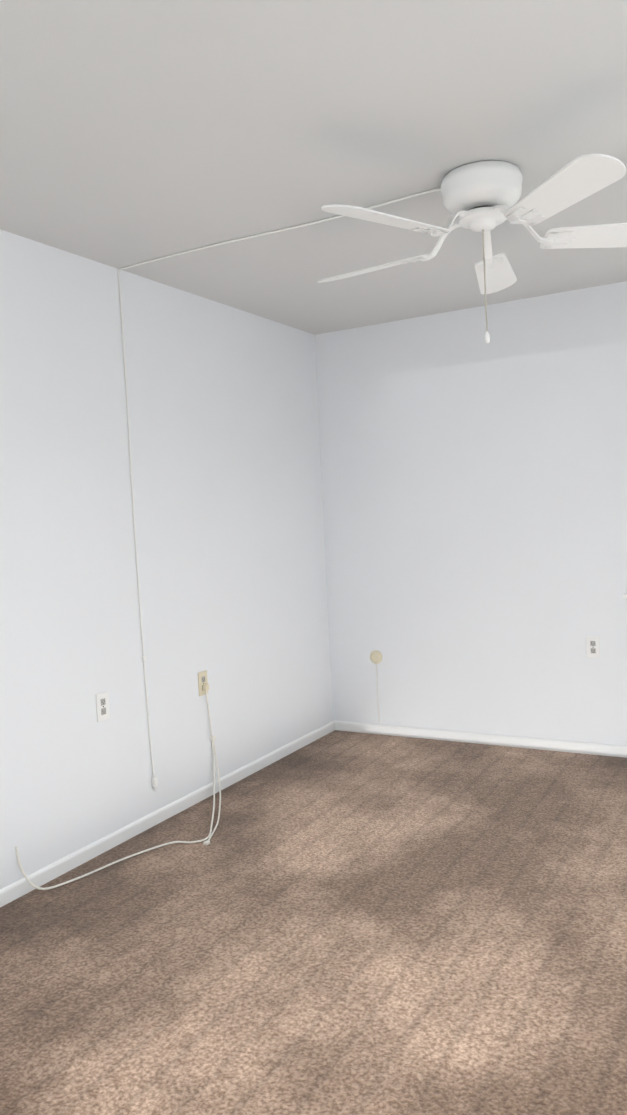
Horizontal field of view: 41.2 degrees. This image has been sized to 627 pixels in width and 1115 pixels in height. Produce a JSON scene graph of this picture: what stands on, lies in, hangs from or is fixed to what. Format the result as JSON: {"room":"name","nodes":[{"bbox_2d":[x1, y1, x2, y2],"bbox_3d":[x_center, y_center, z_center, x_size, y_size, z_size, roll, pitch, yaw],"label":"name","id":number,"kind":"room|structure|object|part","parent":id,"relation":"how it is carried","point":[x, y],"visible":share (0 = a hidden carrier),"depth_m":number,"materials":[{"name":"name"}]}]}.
{"room":"empty bedroom","nodes":[
{"label":"empty bedroom","id":0,"kind":"room"},
{"bbox_2d":[0,229,333,888],"bbox_3d":[-1.232,0.031,3.006,0.160,2.440,5.345,-1,3,30],"label":"wall","id":1,"kind":"structure","parent":0,"point":[226,463],"depth_m":3.68,"materials":[{"name":"white paint"}]},
{"bbox_2d":[96,691,109,721],"bbox_3d":[-0.871,0.617,3.450,0.009,0.115,0.070,-1,3,30],"label":"electrical outlet","id":2,"kind":"object","parent":1,"relation":"attached to","point":[102,704],"visible":1,"depth_m":3.44,"materials":[{"name":"white plastic"}]},
{"bbox_2d":[100,698,106,715],"bbox_3d":[-0.869,0.617,3.449,0.003,0.066,0.026,-1,3,29],"label":"receptacle","id":3,"kind":"object","parent":2,"relation":"attached to","point":[103,701],"depth_m":3.45,"materials":[{"name":"white plastic"}]},
{"bbox_2d":[15,670,220,889],"bbox_3d":[-0.638,0.893,3.484,0.372,0.612,1.224,-1,3,30],"label":"electrical outlet","id":4,"kind":"object","parent":1,"relation":"attached to","point":[203,685],"visible":0.98,"depth_m":3.67,"materials":[{"name":"beige plastic"}]},
{"bbox_3d":[-0.536,0.610,4.045,0.006,0.115,0.070,-1,3,29],"label":"plate","id":5,"kind":"part","parent":4,"relation":"part of","materials":[{"name":"beige plastic"}]},
{"bbox_2d":[201,676,205,690],"bbox_3d":[-0.533,0.610,4.044,0.003,0.066,0.026,-1,3,29],"label":"receptacle","id":6,"kind":"object","parent":4,"relation":"attached to","point":[203,678],"depth_m":4.03,"materials":[{"name":"beige plastic"}]},
{"bbox_2d":[0,720,334,906],"bbox_3d":[-1.099,1.217,3.023,0.011,0.058,5.025,-1,3,30],"label":"baseboard","id":7,"kind":"structure","parent":1,"relation":"attached to","point":[38,878],"depth_m":3.65,"materials":[{"name":"white wood"}]},
{"bbox_2d":[0,730,626,1114],"bbox_3d":[0.403,1.274,2.180,3.773,0.120,5.345,-1,3,30],"label":"floor","id":8,"kind":"structure","parent":0,"point":[336,922],"depth_m":2.58,"materials":[{"name":"carpet"}]},
{"bbox_2d":[0,0,626,334],"bbox_3d":[0.276,-1.279,2.052,3.773,0.120,5.345,-1,3,30],"label":"ceiling","id":9,"kind":"structure","parent":0,"point":[132,132],"depth_m":2.42,"materials":[{"name":"paint"}]},
{"bbox_2d":[117,154,626,790],"bbox_3d":[0.171,-0.120,3.100,2.200,2.288,1.257,-1,3,30],"label":"fan","id":10,"kind":"object","parent":9,"relation":"hanging from","point":[481,196],"visible":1,"depth_m":2.70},
{"bbox_3d":[0.221,-1.049,3.035,0.461,0.042,0.164,-1,3,29],"label":"blade","id":11,"kind":"part","parent":10,"relation":"part of","materials":[{"name":"white wood"}]},
{"bbox_3d":[0.225,-1.024,2.530,0.274,0.042,0.443,-1,3,29],"label":"blade","id":12,"kind":"part","parent":10,"relation":"part of","materials":[{"name":"white wood"}]},
{"bbox_3d":[0.573,-0.925,2.788,0.007,0.335,0.006,-1,3,29],"label":"pull chain","id":13,"kind":"part","parent":10,"relation":"part of","materials":[{"name":"white metal"}]},
{"bbox_3d":[0.690,-1.080,3.191,0.203,0.042,0.459,-1,3,29],"label":"blade","id":14,"kind":"part","parent":10,"relation":"part of","materials":[{"name":"white plastic"}]},
{"bbox_3d":[0.703,-1.040,2.380,0.390,0.042,0.365,-1,3,29],"label":"blade","id":15,"kind":"part","parent":10,"relation":"part of","materials":[{"name":"white wood"}]},
{"bbox_3d":[0.992,-1.075,2.787,0.428,0.042,0.308,-1,3,29],"label":"blade","id":16,"kind":"part","parent":10,"relation":"part of","materials":[{"name":"white wood"}]},
{"bbox_2d":[315,281,626,745],"bbox_3d":[1.611,-0.179,4.369,3.773,2.440,0.160,-1,3,30],"label":"wall","id":17,"kind":"structure","parent":0,"point":[474,486],"depth_m":4.65,"materials":[{"name":"white paint"}]},
{"bbox_2d":[370,650,381,712],"bbox_3d":[0.384,0.778,5.034,0.080,0.436,0.016,-1,3,30],"label":"phone jack","id":18,"kind":"object","parent":17,"relation":"attached to","point":[376,657],"visible":1,"depth_m":5.02,"materials":[{"name":"beige plastic"}]},
{"bbox_3d":[0.387,0.817,5.035,0.010,0.358,0.013,-1,3,29],"label":"cord","id":19,"kind":"part","parent":18,"relation":"part of","materials":[{"name":"white plastic"}]},
{"bbox_2d":[335,721,626,757],"bbox_3d":[1.628,1.015,4.354,3.429,0.058,0.011,-1,3,30],"label":"baseboard","id":20,"kind":"structure","parent":17,"relation":"attached to","point":[545,744],"depth_m":4.71,"materials":[{"name":"white wood"}]},
{"bbox_2d":[586,636,599,657],"bbox_3d":[1.475,0.473,4.399,0.070,0.115,0.009,-1,3,30],"label":"electrical outlet","id":21,"kind":"object","parent":17,"relation":"attached to","point":[593,646],"visible":1,"depth_m":4.40,"materials":[{"name":"white plastic"}]},
{"bbox_2d":[590,640,595,653],"bbox_3d":[1.474,0.473,4.397,0.026,0.066,0.003,-1,3,29],"label":"receptacle","id":22,"kind":"object","parent":21,"relation":"attached to","point":[592,642],"depth_m":4.40,"materials":[{"name":"white plastic"}]}
]}

